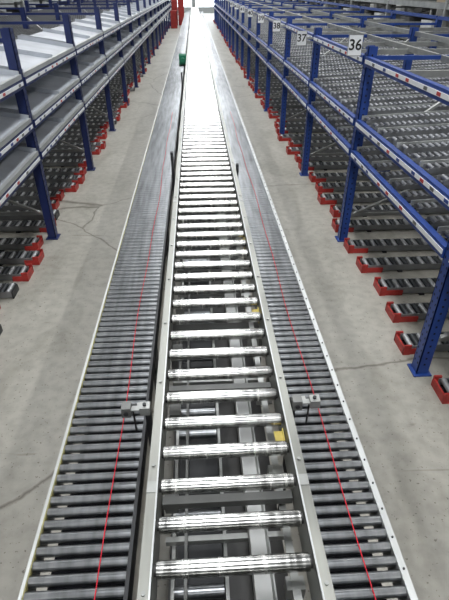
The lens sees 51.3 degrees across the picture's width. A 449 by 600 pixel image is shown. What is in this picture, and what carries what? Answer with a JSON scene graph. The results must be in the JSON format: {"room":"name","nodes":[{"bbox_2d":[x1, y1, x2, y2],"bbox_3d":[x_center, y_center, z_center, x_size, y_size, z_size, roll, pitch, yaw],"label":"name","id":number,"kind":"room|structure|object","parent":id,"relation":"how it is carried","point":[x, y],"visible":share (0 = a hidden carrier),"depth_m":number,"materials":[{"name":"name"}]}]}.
{"room":"distribution center","nodes":[
{"label":"distribution center","id":0,"kind":"room"},
{"bbox_2d":[0,0,72,11],"bbox_3d":[-10.646,-11.262,14.640,0.200,6.500,62.000,-2,34,-3],"label":"wall","id":1,"kind":"structure","parent":0,"point":[36,2],"depth_m":27.25,"materials":[{"name":"paint"}]},
{"bbox_2d":[171,0,213,12],"bbox_3d":[-2.799,-28.953,40.868,19.000,6.500,0.300,-2,34,-3],"label":"wall","id":2,"kind":"structure","parent":0,"point":[205,10],"depth_m":42.46,"materials":[{"name":"paint"}]},
{"bbox_2d":[177,0,192,7],"bbox_3d":[-4.357,-28.709,40.819,2.950,5.450,0.120,-2,34,-3],"label":"window","id":3,"kind":"structure","parent":2,"relation":"in","point":[187,3],"depth_m":42.19,"materials":[{"name":"white glass"}]},
{"bbox_2d":[194,0,219,7],"bbox_3d":[-1.232,-28.807,40.964,2.950,5.450,0.120,-2,34,-3],"label":"window","id":4,"kind":"structure","parent":2,"relation":"in","point":[198,3],"depth_m":42.27,"materials":[{"name":"white glass"}]},
{"bbox_2d":[0,13,448,599],"bbox_3d":[-1.061,-8.826,16.929,19.000,0.100,62.000,-2,34,-3],"label":"floor","id":5,"kind":"structure","parent":0,"point":[401,424],"depth_m":3.30,"materials":[{"name":"concrete"}]},
{"bbox_2d":[0,283,18,298],"bbox_3d":[-2.805,-0.041,3.753,2.210,0.071,0.176,-2,34,-3],"label":"track","id":6,"kind":"object","parent":5,"relation":"on","point":[7,290],"visible":1,"depth_m":3.78,"materials":[{"name":"metal"}]},
{"bbox_2d":[0,0,24,15],"bbox_3d":[-5.390,-6.499,10.351,1.140,3.400,2.725,-2,34,-3],"label":"storage rack","id":7,"kind":"object","parent":5,"relation":"on","point":[2,2],"visible":0.12,"depth_m":11.31,"materials":[{"name":"metal"}]},
{"bbox_2d":[0,264,33,281],"bbox_3d":[-2.791,-0.196,3.974,2.230,0.080,0.176,-2,34,-3],"label":"track","id":8,"kind":"object","parent":5,"relation":"on","point":[15,273],"visible":1,"depth_m":4.00,"materials":[{"name":"metal"}]},
{"bbox_2d":[0,249,43,265],"bbox_3d":[-2.790,-0.364,4.223,2.230,0.080,0.176,-2,34,-2],"label":"track","id":9,"kind":"object","parent":5,"relation":"on","point":[6,257],"visible":1,"depth_m":4.22,"materials":[{"name":"metal"}]},
{"bbox_2d":[0,235,43,251],"bbox_3d":[-2.885,-0.523,4.459,2.230,0.080,0.176,-1,34,-2],"label":"track","id":10,"kind":"object","parent":5,"relation":"on","point":[29,243],"visible":0.98,"depth_m":4.45,"materials":[{"name":"metal"}]},
{"bbox_2d":[6,0,48,12],"bbox_3d":[-5.541,-8.007,12.586,1.140,3.400,2.725,-2,34,-3],"label":"storage rack","id":11,"kind":"object","parent":5,"relation":"on","point":[7,10],"visible":0.04,"depth_m":12.86,"materials":[{"name":"metal"}]},
{"bbox_2d":[0,219,56,232],"bbox_3d":[-2.878,-0.747,4.791,2.230,0.080,0.176,-1,34,-2],"label":"track","id":12,"kind":"object","parent":5,"relation":"on","point":[30,225],"visible":0.84,"depth_m":4.77,"materials":[{"name":"metal"}]},
{"bbox_2d":[0,198,59,210],"bbox_3d":[-3.005,-1.042,5.228,2.230,0.080,0.176,-2,34,-3],"label":"track","id":13,"kind":"object","parent":5,"relation":"on","point":[35,204],"visible":0.58,"depth_m":5.22,"materials":[{"name":"metal"}]},
{"bbox_2d":[0,209,59,220],"bbox_3d":[-2.913,-0.894,5.017,2.210,0.071,0.176,-2,34,-2],"label":"track","id":14,"kind":"object","parent":5,"relation":"on","point":[55,211],"visible":0.46,"depth_m":5.00,"materials":[{"name":"metal"}]},
{"bbox_2d":[0,28,60,239],"bbox_3d":[-2.791,-0.797,3.309,2.378,1.820,2.100,-2,34,-3],"label":"rack","id":15,"kind":"object","parent":5,"relation":"on","point":[17,163],"visible":1,"depth_m":3.86,"materials":[{"name":"blue metal"}]},
{"bbox_2d":[9,189,64,200],"bbox_3d":[-3.028,-1.199,5.462,2.230,0.080,0.176,-2,34,-3],"label":"track","id":16,"kind":"object","parent":5,"relation":"on","point":[17,196],"visible":0.63,"depth_m":5.46,"materials":[{"name":"metal"}]},
{"bbox_2d":[15,181,78,191],"bbox_3d":[-2.931,-1.372,5.717,2.230,0.080,0.176,-1,34,-2],"label":"track","id":17,"kind":"object","parent":5,"relation":"on","point":[25,187],"visible":0.63,"depth_m":5.70,"materials":[{"name":"metal"}]},
{"bbox_2d":[0,14,95,170],"bbox_3d":[-2.908,-1.958,5.031,2.378,1.820,2.100,-2,34,-3],"label":"rack","id":18,"kind":"object","parent":5,"relation":"on","point":[53,112],"visible":0.77,"depth_m":5.05,"materials":[{"name":"blue"}]},
{"bbox_2d":[35,0,71,9],"bbox_3d":[-5.692,-9.514,14.821,1.140,3.400,2.725,-2,34,-3],"label":"storage rack","id":19,"kind":"object","parent":5,"relation":"on","point":[40,2],"visible":0.02,"depth_m":14.23,"materials":[{"name":"metal"}]},
{"bbox_2d":[23,173,84,183],"bbox_3d":[-2.923,-1.524,5.944,2.230,0.080,0.176,-2,34,-2],"label":"track","id":20,"kind":"object","parent":5,"relation":"on","point":[80,178],"visible":0.52,"depth_m":5.93,"materials":[{"name":"metal"}]},
{"bbox_2d":[29,167,86,175],"bbox_3d":[-2.973,-1.678,6.172,2.230,0.080,0.176,-2,34,-3],"label":"track","id":21,"kind":"object","parent":5,"relation":"on","point":[50,171],"visible":0.45,"depth_m":6.16,"materials":[{"name":"metal"}]},
{"bbox_2d":[0,7,115,130],"bbox_3d":[-3.024,-3.119,6.753,2.378,1.820,2.100,-2,34,-3],"label":"rack","id":22,"kind":"object","parent":5,"relation":"on","point":[93,83],"visible":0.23,"depth_m":6.91,"materials":[{"name":"blue"}]},
{"bbox_2d":[42,153,85,159],"bbox_3d":[-3.120,-2.048,6.729,2.210,0.071,0.176,-2,34,-3],"label":"track","id":23,"kind":"object","parent":5,"relation":"on","point":[52,155],"visible":0.49,"depth_m":6.72,"materials":[{"name":"metal"}]},
{"bbox_2d":[42,159,86,166],"bbox_3d":[-3.021,-1.898,6.498,2.230,0.080,0.176,-2,34,-3],"label":"track","id":24,"kind":"object","parent":5,"relation":"on","point":[46,162],"visible":0.52,"depth_m":6.49,"materials":[{"name":"metal"}]},
{"bbox_2d":[0,3,129,105],"bbox_3d":[-3.140,-4.281,8.475,2.378,1.820,2.100,-2,34,-3],"label":"rack","id":25,"kind":"object","parent":5,"relation":"on","point":[109,27],"visible":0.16,"depth_m":8.72,"materials":[{"name":"blue"}]},
{"bbox_2d":[0,0,138,87],"bbox_3d":[-3.256,-5.442,10.196,2.378,1.820,2.100,-2,34,-3],"label":"rack","id":26,"kind":"object","parent":5,"relation":"on","point":[127,37],"visible":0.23,"depth_m":10.45,"materials":[{"name":"blue"}]},
{"bbox_2d":[49,146,100,154],"bbox_3d":[-2.984,-2.209,6.959,2.230,0.080,0.176,-2,34,-3],"label":"track","id":27,"kind":"object","parent":5,"relation":"on","point":[95,150],"visible":0.21,"depth_m":6.96,"materials":[{"name":"metal"}]},
{"bbox_2d":[58,136,99,142],"bbox_3d":[-3.127,-2.532,7.438,2.230,0.080,0.176,-1,34,-2],"label":"track","id":28,"kind":"object","parent":5,"relation":"on","point":[97,138],"visible":0.31,"depth_m":7.41,"materials":[{"name":"metal"}]},
{"bbox_2d":[53,141,105,148],"bbox_3d":[-2.967,-2.366,7.191,2.230,0.080,0.176,-2,34,-3],"label":"track","id":29,"kind":"object","parent":5,"relation":"on","point":[102,144],"visible":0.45,"depth_m":7.18,"materials":[{"name":"metal"}]},
{"bbox_2d":[62,132,106,138],"bbox_3d":[-3.064,-2.686,7.666,2.230,0.080,0.176,-2,34,-2],"label":"track","id":30,"kind":"object","parent":5,"relation":"on","point":[66,135],"visible":0.3,"depth_m":7.64,"materials":[{"name":"metal"}]},
{"bbox_2d":[66,127,106,132],"bbox_3d":[-3.134,-2.829,7.878,2.230,0.080,0.176,-2,34,-3],"label":"track","id":31,"kind":"object","parent":5,"relation":"on","point":[103,129],"visible":0.37,"depth_m":7.87,"materials":[{"name":"metal"}]},
{"bbox_2d":[31,0,145,73],"bbox_3d":[-3.372,-6.603,11.918,2.378,1.820,2.100,-2,34,-3],"label":"rack","id":32,"kind":"object","parent":5,"relation":"on","point":[137,30],"visible":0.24,"depth_m":12.22,"materials":[{"name":"blue"}]},
{"bbox_2d":[70,122,108,128],"bbox_3d":[-3.178,-3.065,8.227,2.230,0.080,0.176,-2,34,-2],"label":"track","id":33,"kind":"object","parent":5,"relation":"on","point":[106,124],"visible":0.33,"depth_m":8.21,"materials":[{"name":"metal"}]},
{"bbox_2d":[75,119,116,123],"bbox_3d":[-3.074,-3.212,8.454,2.210,0.071,0.176,-2,34,-3],"label":"track","id":34,"kind":"object","parent":5,"relation":"on","point":[88,120],"visible":0.24,"depth_m":8.44,"materials":[{"name":"metal"}]},
{"bbox_2d":[77,114,120,120],"bbox_3d":[-3.073,-3.378,8.693,2.230,0.080,0.176,-2,34,-3],"label":"track","id":35,"kind":"object","parent":5,"relation":"on","point":[117,117],"visible":0.23,"depth_m":8.67,"materials":[{"name":"metal"}]},
{"bbox_2d":[87,106,115,108],"bbox_3d":[-3.308,-3.833,9.375,2.210,0.071,0.176,-2,34,-3],"label":"track","id":36,"kind":"object","parent":5,"relation":"on","point":[95,107],"visible":0.16,"depth_m":9.37,"materials":[{"name":"metal"}]},
{"bbox_2d":[85,108,120,113],"bbox_3d":[-3.159,-3.683,9.144,2.230,0.080,0.176,-2,34,-3],"label":"track","id":37,"kind":"object","parent":5,"relation":"on","point":[118,109],"visible":0.23,"depth_m":9.16,"materials":[{"name":"metal"}]},
{"bbox_2d":[18,11,189,599],"bbox_3d":[-1.428,-8.691,16.096,0.320,0.609,39.512,-2,34,-3],"label":"conveyor","id":38,"kind":"object","parent":5,"relation":"on","point":[95,553],"visible":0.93,"depth_m":1.95,"materials":[{"name":"grey metal"}]},
{"bbox_2d":[179,53,185,64],"bbox_3d":[-0.943,-5.426,10.532,0.160,0.203,0.400,-2,34,-3],"label":"motor","id":39,"kind":"object","parent":38,"relation":"on","point":[182,56],"visible":0.88,"depth_m":10.43,"materials":[{"name":"green paint"}]},
{"bbox_2d":[61,0,150,63],"bbox_3d":[-3.488,-7.765,13.640,2.378,1.820,2.100,-2,34,-3],"label":"rack","id":40,"kind":"object","parent":5,"relation":"on","point":[143,11],"visible":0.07,"depth_m":13.98,"materials":[{"name":"blue"}]},
{"bbox_2d":[89,102,127,107],"bbox_3d":[-3.133,-3.997,9.610,2.230,0.080,0.176,-2,34,-3],"label":"track","id":41,"kind":"object","parent":5,"relation":"on","point":[121,105],"visible":0.27,"depth_m":9.60,"materials":[{"name":"metal"}]},
{"bbox_2d":[97,93,123,96],"bbox_3d":[-3.353,-4.532,10.403,2.230,0.080,0.176,-2,34,-3],"label":"track","id":42,"kind":"object","parent":5,"relation":"on","point":[99,95],"visible":0.16,"depth_m":10.38,"materials":[{"name":"metal"}]},
{"bbox_2d":[92,98,129,102],"bbox_3d":[-3.153,-4.223,9.945,2.230,0.080,0.176,-2,34,-3],"label":"track","id":43,"kind":"object","parent":5,"relation":"on","point":[95,100],"visible":0.3,"depth_m":9.93,"materials":[{"name":"metal"}]},
{"bbox_2d":[74,0,155,55],"bbox_3d":[-3.604,-8.926,15.361,2.378,1.820,2.100,-2,34,-3],"label":"rack","id":44,"kind":"object","parent":5,"relation":"on","point":[148,7],"visible":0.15,"depth_m":15.75,"materials":[{"name":"blue"}]},
{"bbox_2d":[86,0,158,48],"bbox_3d":[-3.720,-10.087,17.083,2.378,1.820,2.100,-2,34,-3],"label":"rack","id":45,"kind":"object","parent":5,"relation":"on","point":[153,4],"visible":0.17,"depth_m":17.48,"materials":[{"name":"blue"}]},
{"bbox_2d":[98,0,161,43],"bbox_3d":[-3.836,-11.249,18.805,2.378,1.820,2.100,-2,34,-3],"label":"rack","id":46,"kind":"object","parent":5,"relation":"on","point":[157,2],"visible":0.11,"depth_m":19.29,"materials":[{"name":"blue"}]},
{"bbox_2d":[119,0,163,38],"bbox_3d":[-3.953,-12.410,20.526,2.378,1.820,2.100,-2,34,-3],"label":"rack","id":47,"kind":"object","parent":5,"relation":"on","point":[160,1],"visible":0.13,"depth_m":21.13,"materials":[{"name":"blue"}]},
{"bbox_2d":[156,0,165,34],"bbox_3d":[-4.069,-13.571,22.248,2.378,1.820,2.100,-2,34,-3],"label":"rack","id":48,"kind":"object","parent":5,"relation":"on","point":[163,8],"visible":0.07,"depth_m":22.97,"materials":[{"name":"blue"}]},
{"bbox_2d":[159,0,167,31],"bbox_3d":[-4.185,-14.732,23.970,2.378,1.820,2.100,-2,34,-3],"label":"rack","id":49,"kind":"object","parent":5,"relation":"on","point":[165,7],"visible":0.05,"depth_m":24.77,"materials":[{"name":"blue"}]},
{"bbox_2d":[170,10,177,28],"bbox_3d":[-2.942,-16.327,27.183,0.384,0.870,0.584,-2,34,-3],"label":"crates","id":50,"kind":"object","parent":5,"relation":"on","point":[173,14],"visible":1,"depth_m":26.95,"materials":[{"name":"red plastic"}]},
{"bbox_2d":[171,0,183,24],"bbox_3d":[-2.902,-17.977,29.093,0.784,1.470,0.584,-2,34,-3],"label":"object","id":51,"kind":"object","parent":5,"relation":"on","point":[180,9],"visible":0.67,"depth_m":28.77,"materials":[{"name":"red plastic"}]},
{"bbox_2d":[219,0,228,33],"bbox_3d":[0.966,-14.690,23.998,2.378,1.718,1.935,-2,34,-3],"label":"rack","id":52,"kind":"object","parent":5,"relation":"on","point":[221,6],"visible":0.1,"depth_m":23.36,"materials":[{"name":"blue"}]},
{"bbox_2d":[121,8,335,599],"bbox_3d":[-1.016,-9.402,16.845,0.752,0.950,41.500,-2,34,-3],"label":"conveyor","id":53,"kind":"object","parent":5,"relation":"on","point":[224,524],"depth_m":1.94,"materials":[{"name":"metal"}]},
{"bbox_2d":[221,0,239,38],"bbox_3d":[1.073,-13.621,22.413,2.378,1.718,1.935,-2,34,-3],"label":"rack","id":54,"kind":"object","parent":5,"relation":"on","point":[224,7],"visible":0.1,"depth_m":21.91,"materials":[{"name":"blue"}]},
{"bbox_2d":[223,1,239,40],"bbox_3d":[1.180,-12.552,20.828,2.378,1.718,1.935,-2,34,-3],"label":"rack","id":55,"kind":"object","parent":5,"relation":"on","point":[226,9],"visible":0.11,"depth_m":20.21,"materials":[{"name":"blue"}]},
{"bbox_2d":[226,0,288,47],"bbox_3d":[1.287,-11.483,19.243,2.378,1.718,1.935,-2,34,-3],"label":"rack","id":56,"kind":"object","parent":5,"relation":"on","point":[229,19],"visible":0.16,"depth_m":18.55,"materials":[{"name":"blue metal"}]},
{"bbox_2d":[244,74,282,77],"bbox_3d":[1.641,-6.147,12.797,2.230,0.080,0.176,-2,34,-2],"label":"track","id":57,"kind":"object","parent":5,"relation":"on","point":[251,75],"visible":0.27,"depth_m":12.71,"materials":[{"name":"metal"}]},
{"bbox_2d":[228,0,298,51],"bbox_3d":[1.394,-10.414,17.658,2.378,1.718,1.935,-2,34,-3],"label":"rack","id":58,"kind":"object","parent":5,"relation":"on","point":[231,23],"visible":0.15,"depth_m":16.90,"materials":[{"name":"blue metal"}]},
{"bbox_2d":[248,81,290,85],"bbox_3d":[1.710,-5.493,11.827,2.230,0.080,0.176,-2,34,-3],"label":"track","id":59,"kind":"object","parent":5,"relation":"on","point":[249,82],"visible":0.28,"depth_m":11.73,"materials":[{"name":"metal"}]},
{"bbox_2d":[250,84,291,88],"bbox_3d":[1.751,-5.285,11.520,2.230,0.080,0.176,-2,34,-3],"label":"track","id":60,"kind":"object","parent":5,"relation":"on","point":[251,85],"visible":0.29,"depth_m":11.44,"materials":[{"name":"metal"}]},
{"bbox_2d":[232,0,309,59],"bbox_3d":[1.501,-9.344,16.073,2.378,1.718,1.935,-2,34,-3],"label":"rack","id":61,"kind":"object","parent":5,"relation":"on","point":[236,26],"visible":0.17,"depth_m":15.42,"materials":[{"name":"blue metal"}]},
{"bbox_2d":[255,93,292,97],"bbox_3d":[1.800,-4.619,10.532,2.230,0.080,0.176,-2,34,-2],"label":"track","id":62,"kind":"object","parent":5,"relation":"on","point":[256,94],"visible":0.21,"depth_m":10.44,"materials":[{"name":"metal"}]},
{"bbox_2d":[252,86,296,90],"bbox_3d":[1.781,-5.080,11.215,2.230,0.080,0.176,-2,34,-2],"label":"track","id":63,"kind":"object","parent":5,"relation":"on","point":[259,88],"visible":0.23,"depth_m":11.13,"materials":[{"name":"metal"}]},
{"bbox_2d":[257,90,299,93],"bbox_3d":[1.885,-4.833,10.849,2.230,0.080,0.176,-2,34,-3],"label":"track","id":64,"kind":"object","parent":5,"relation":"on","point":[258,91],"visible":0.2,"depth_m":10.76,"materials":[{"name":"metal"}]},
{"bbox_2d":[236,0,323,68],"bbox_3d":[1.608,-8.275,14.488,2.378,1.718,1.935,-2,34,-3],"label":"rack","id":65,"kind":"object","parent":5,"relation":"on","point":[242,20],"visible":0.17,"depth_m":13.86,"materials":[{"name":"blue metal"}]},
{"bbox_2d":[260,100,300,104],"bbox_3d":[1.879,-4.219,9.938,2.230,0.080,0.176,-2,34,-3],"label":"track","id":66,"kind":"object","parent":5,"relation":"on","point":[261,101],"visible":0.24,"depth_m":9.85,"materials":[{"name":"metal"}]},
{"bbox_2d":[262,96,306,99],"bbox_3d":[1.947,-4.417,10.232,2.230,0.080,0.176,-1,34,-2],"label":"track","id":67,"kind":"object","parent":5,"relation":"on","point":[263,97],"visible":0.15,"depth_m":10.15,"materials":[{"name":"metal"}]},
{"bbox_2d":[263,103,315,108],"bbox_3d":[1.905,-4.019,9.642,2.230,0.080,0.176,-2,34,-3],"label":"track","id":68,"kind":"object","parent":5,"relation":"on","point":[271,106],"visible":0.27,"depth_m":9.55,"materials":[{"name":"metal"}]},
{"bbox_2d":[241,1,340,78],"bbox_3d":[1.715,-7.206,12.902,2.378,1.718,1.935,-2,34,-3],"label":"rack","id":69,"kind":"object","parent":5,"relation":"on","point":[246,37],"visible":0.17,"depth_m":12.29,"materials":[{"name":"blue"}]},
{"bbox_2d":[267,108,318,112],"bbox_3d":[1.972,-3.757,9.254,2.230,0.080,0.176,-2,34,-2],"label":"track","id":70,"kind":"object","parent":5,"relation":"on","point":[293,110],"visible":0.21,"depth_m":9.18,"materials":[{"name":"metal"}]},
{"bbox_2d":[268,112,323,118],"bbox_3d":[1.960,-3.551,8.948,2.230,0.080,0.176,-2,34,-2],"label":"track","id":71,"kind":"object","parent":5,"relation":"on","point":[270,115],"visible":0.25,"depth_m":8.87,"materials":[{"name":"metal"}]},
{"bbox_2d":[276,116,325,121],"bbox_3d":[2.068,-3.350,8.650,2.230,0.080,0.176,-1,34,-2],"label":"track","id":72,"kind":"object","parent":5,"relation":"on","point":[277,117],"visible":0.09,"depth_m":8.58,"materials":[{"name":"metal"}]},
{"bbox_2d":[274,121,332,127],"bbox_3d":[2.009,-3.146,8.348,2.230,0.080,0.176,-2,34,-2],"label":"track","id":73,"kind":"object","parent":5,"relation":"on","point":[287,124],"visible":0.29,"depth_m":8.27,"materials":[{"name":"metal"}]},
{"bbox_2d":[247,3,364,92],"bbox_3d":[1.821,-6.137,11.317,2.378,1.718,1.935,-2,34,-3],"label":"rack","id":74,"kind":"object","parent":5,"relation":"on","point":[254,45],"visible":0.19,"depth_m":10.74,"materials":[{"name":"blue"}]},
{"bbox_2d":[276,126,336,133],"bbox_3d":[2.001,-2.945,8.050,2.230,0.080,0.176,-2,34,-3],"label":"track","id":75,"kind":"object","parent":5,"relation":"on","point":[296,130],"visible":0.27,"depth_m":7.97,"materials":[{"name":"metal"}]},
{"bbox_2d":[199,11,417,599],"bbox_3d":[-0.541,-8.719,16.137,0.251,0.609,39.512,-2,34,-3],"label":"conveyor","id":76,"kind":"object","parent":5,"relation":"on","point":[307,367],"visible":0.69,"depth_m":1.95,"materials":[{"name":"grey metal"}]},
{"bbox_2d":[277,133,344,140],"bbox_3d":[1.991,-2.692,7.674,2.230,0.080,0.176,-2,34,-3],"label":"track","id":77,"kind":"object","parent":5,"relation":"on","point":[281,137],"visible":0.41,"depth_m":7.60,"materials":[{"name":"metal"}]},
{"bbox_2d":[286,146,344,154],"bbox_3d":[2.049,-2.279,7.062,2.230,0.080,0.176,-2,34,-2],"label":"track","id":78,"kind":"object","parent":5,"relation":"on","point":[289,150],"visible":0.29,"depth_m":6.99,"materials":[{"name":"metal"}]},
{"bbox_2d":[298,1,337,13],"bbox_3d":[3.432,-11.426,17.656,1.140,3.400,2.725,-2,34,-3],"label":"storage rack","id":79,"kind":"object","parent":5,"relation":"on","point":[312,3],"visible":0.02,"depth_m":17.24,"materials":[{"name":"metal"}]},
{"bbox_2d":[255,6,395,110],"bbox_3d":[1.928,-5.068,9.732,2.378,1.718,1.935,-2,34,-3],"label":"rack","id":80,"kind":"object","parent":5,"relation":"on","point":[263,54],"visible":0.27,"depth_m":9.11,"materials":[{"name":"blue"}]},
{"bbox_2d":[247,9,256,16],"bbox_3d":[0.593,-6.176,10.050,0.196,0.150,0.011,-2,34,-3],"label":"number sign","id":81,"kind":"object","parent":80,"relation":"attached to","point":[250,11],"visible":1,"depth_m":10.05,"materials":[{"name":"white"}]},
{"bbox_2d":[258,13,267,22],"bbox_3d":[0.700,-5.106,8.465,0.196,0.150,0.011,-2,34,-3],"label":"number sign","id":82,"kind":"object","parent":80,"relation":"attached to","point":[261,18],"visible":1,"depth_m":8.46,"materials":[{"name":"white plastic"}]},
{"bbox_2d":[288,139,374,146],"bbox_3d":[2.127,-2.481,7.362,2.230,0.080,0.176,-1,34,-2],"label":"track","id":83,"kind":"object","parent":5,"relation":"on","point":[292,143],"visible":0.26,"depth_m":7.29,"materials":[{"name":"metal"}]},
{"bbox_2d":[294,153,373,161],"bbox_3d":[2.135,-2.079,6.767,2.230,0.080,0.176,-2,34,-3],"label":"track","id":84,"kind":"object","parent":5,"relation":"on","point":[298,157],"visible":0.27,"depth_m":6.68,"materials":[{"name":"metal"}]},
{"bbox_2d":[312,0,360,27],"bbox_3d":[3.582,-9.919,15.421,1.140,3.400,2.725,-2,34,-3],"label":"storage rack","id":85,"kind":"object","parent":5,"relation":"on","point":[327,5],"visible":0.1,"depth_m":14.63,"materials":[{"name":"metal"}]},
{"bbox_2d":[298,161,376,170],"bbox_3d":[2.142,-1.875,6.463,2.230,0.080,0.176,-2,34,-3],"label":"track","id":86,"kind":"object","parent":5,"relation":"on","point":[312,165],"visible":0.29,"depth_m":6.38,"materials":[{"name":"metal"}]},
{"bbox_2d":[309,171,394,181],"bbox_3d":[2.223,-1.630,6.101,2.230,0.080,0.176,-2,34,-3],"label":"track","id":87,"kind":"object","parent":5,"relation":"on","point":[314,177],"visible":0.39,"depth_m":6.01,"materials":[{"name":"metal"}]},
{"bbox_2d":[266,10,442,133],"bbox_3d":[2.035,-3.998,8.147,2.378,1.718,1.935,-2,34,-3],"label":"rack","id":88,"kind":"object","parent":5,"relation":"on","point":[287,49],"visible":0.28,"depth_m":7.59,"materials":[{"name":"blue"}]},
{"bbox_2d":[325,0,391,26],"bbox_3d":[3.733,-8.412,13.186,1.140,3.400,2.725,-2,34,-3],"label":"storage rack","id":89,"kind":"object","parent":5,"relation":"on","point":[352,2],"visible":0.06,"depth_m":12.20,"materials":[{"name":"metal"}]},
{"bbox_2d":[317,193,410,204],"bbox_3d":[2.214,-1.211,5.480,2.230,0.080,0.176,-2,34,-2],"label":"track","id":90,"kind":"object","parent":5,"relation":"on","point":[323,199],"visible":0.38,"depth_m":5.41,"materials":[{"name":"metal"}]},
{"bbox_2d":[282,16,448,175],"bbox_3d":[2.142,-2.929,6.562,2.378,1.718,1.935,-2,34,-3],"label":"rack","id":91,"kind":"object","parent":5,"relation":"on","point":[317,65],"visible":0.41,"depth_m":6.05,"materials":[{"name":"blue"}]},
{"bbox_2d":[272,20,285,31],"bbox_3d":[0.807,-4.037,6.880,0.196,0.150,0.011,-2,34,-3],"label":"number sign","id":92,"kind":"object","parent":91,"relation":"attached to","point":[276,23],"visible":1,"depth_m":6.88,"materials":[{"name":"white plastic"}]},
{"bbox_2d":[353,4,398,38],"bbox_3d":[5.928,-11.505,17.771,1.140,3.400,2.725,-2,34,-3],"label":"storage rack","id":93,"kind":"object","parent":5,"relation":"on","point":[364,5],"visible":0.02,"depth_m":17.38,"materials":[{"name":"metal"}]},
{"bbox_2d":[307,31,448,241],"bbox_3d":[2.249,-1.860,4.977,2.378,1.718,1.935,-2,34,-3],"label":"rack","id":94,"kind":"object","parent":5,"relation":"on","point":[368,93],"visible":0.63,"depth_m":4.48,"materials":[{"name":"blue metal"}]},
{"bbox_2d":[296,31,313,45],"bbox_3d":[0.914,-2.968,5.294,0.196,0.150,0.011,-2,34,-3],"label":"number sign","id":95,"kind":"object","parent":94,"relation":"attached to","point":[301,40],"visible":1,"depth_m":5.30,"materials":[{"name":"white plastic"}]},
{"bbox_2d":[346,34,367,55],"bbox_3d":[1.041,-1.991,3.649,0.156,0.150,0.011,-2,34,-3],"label":"number sign","id":96,"kind":"object","parent":94,"relation":"attached to","point":[355,42],"visible":1,"depth_m":3.65,"materials":[{"name":"white"}]},
{"bbox_2d":[329,205,428,217],"bbox_3d":[2.291,-1.020,5.196,2.230,0.080,0.176,-2,34,-3],"label":"track","id":97,"kind":"object","parent":5,"relation":"on","point":[335,211],"visible":0.39,"depth_m":5.12,"materials":[{"name":"metal"}]},
{"bbox_2d":[315,182,448,192],"bbox_3d":[2.247,-1.422,5.792,2.230,0.080,0.176,-2,34,-3],"label":"track","id":98,"kind":"object","parent":5,"relation":"on","point":[360,186],"visible":0.43,"depth_m":5.71,"materials":[{"name":"metal"}]},
{"bbox_2d":[331,218,437,231],"bbox_3d":[2.244,-0.799,4.869,2.230,0.080,0.176,-1,34,-2],"label":"track","id":99,"kind":"object","parent":5,"relation":"on","point":[368,225],"visible":0.64,"depth_m":4.80,"materials":[{"name":"metal"}]},
{"bbox_2d":[350,0,436,46],"bbox_3d":[3.884,-6.904,10.951,1.140,3.400,2.725,-2,34,-3],"label":"storage rack","id":100,"kind":"object","parent":5,"relation":"on","point":[388,6],"visible":0.08,"depth_m":10.45,"materials":[{"name":"metal"}]},
{"bbox_2d":[343,238,447,253],"bbox_3d":[2.274,-0.547,4.495,2.230,0.080,0.176,-1,34,-2],"label":"track","id":101,"kind":"object","parent":5,"relation":"on","point":[361,245],"visible":0.8,"depth_m":4.42,"materials":[{"name":"metal"}]},
{"bbox_2d":[356,256,442,272],"bbox_3d":[2.309,-0.353,4.207,2.230,0.080,0.176,-2,34,-3],"label":"track","id":102,"kind":"object","parent":5,"relation":"on","point":[365,265],"visible":0.87,"depth_m":4.13,"materials":[{"name":"metal"}]},
{"bbox_2d":[351,55,448,376],"bbox_3d":[2.356,-0.791,3.392,2.378,1.718,1.935,-2,34,-3],"label":"rack","id":103,"kind":"object","parent":5,"relation":"on","point":[410,154],"visible":1,"depth_m":3.15,"materials":[{"name":"blue metal"}]},
{"bbox_2d":[373,277,436,295],"bbox_3d":[2.371,-0.140,3.891,2.230,0.080,0.176,-1,34,-2],"label":"track","id":104,"kind":"object","parent":5,"relation":"on","point":[384,287],"visible":0.83,"depth_m":3.82,"materials":[{"name":"metal"}]},
{"bbox_2d":[385,4,429,46],"bbox_3d":[6.078,-9.997,15.537,1.140,3.400,2.725,-2,34,-3],"label":"storage rack","id":105,"kind":"object","parent":5,"relation":"on","point":[412,10],"visible":0.05,"depth_m":15.13,"materials":[{"name":"metal"}]},
{"bbox_2d":[384,0,448,48],"bbox_3d":[4.035,-5.397,8.716,1.140,3.400,2.725,-2,34,-3],"label":"storage rack","id":106,"kind":"object","parent":5,"relation":"on","point":[436,4],"visible":0.16,"depth_m":8.47,"materials":[{"name":"metal"}]},
{"bbox_2d":[385,301,448,322],"bbox_3d":[2.368,0.051,3.609,2.230,0.080,0.176,-2,34,-3],"label":"track","id":107,"kind":"object","parent":5,"relation":"on","point":[403,312],"visible":0.65,"depth_m":3.52,"materials":[{"name":"metal"}]},
{"bbox_2d":[394,331,448,354],"bbox_3d":[2.326,0.261,3.297,2.230,0.080,0.176,-2,34,-3],"label":"track","id":108,"kind":"object","parent":5,"relation":"on","point":[407,343],"visible":0.48,"depth_m":3.21,"materials":[{"name":"metal"}]},
{"bbox_2d":[404,8,443,19],"bbox_3d":[6.229,-8.490,13.302,1.140,3.400,2.725,-2,34,-3],"label":"storage rack","id":109,"kind":"object","parent":5,"relation":"on","point":[439,12],"visible":0.07,"depth_m":13.43,"materials":[{"name":"metal"}]},
{"bbox_2d":[431,375,448,403],"bbox_3d":[2.425,0.520,2.913,2.230,0.080,0.176,-1,34,-2],"label":"track","id":110,"kind":"object","parent":5,"relation":"on","point":[440,385],"visible":1,"depth_m":2.88,"materials":[{"name":"metal"}]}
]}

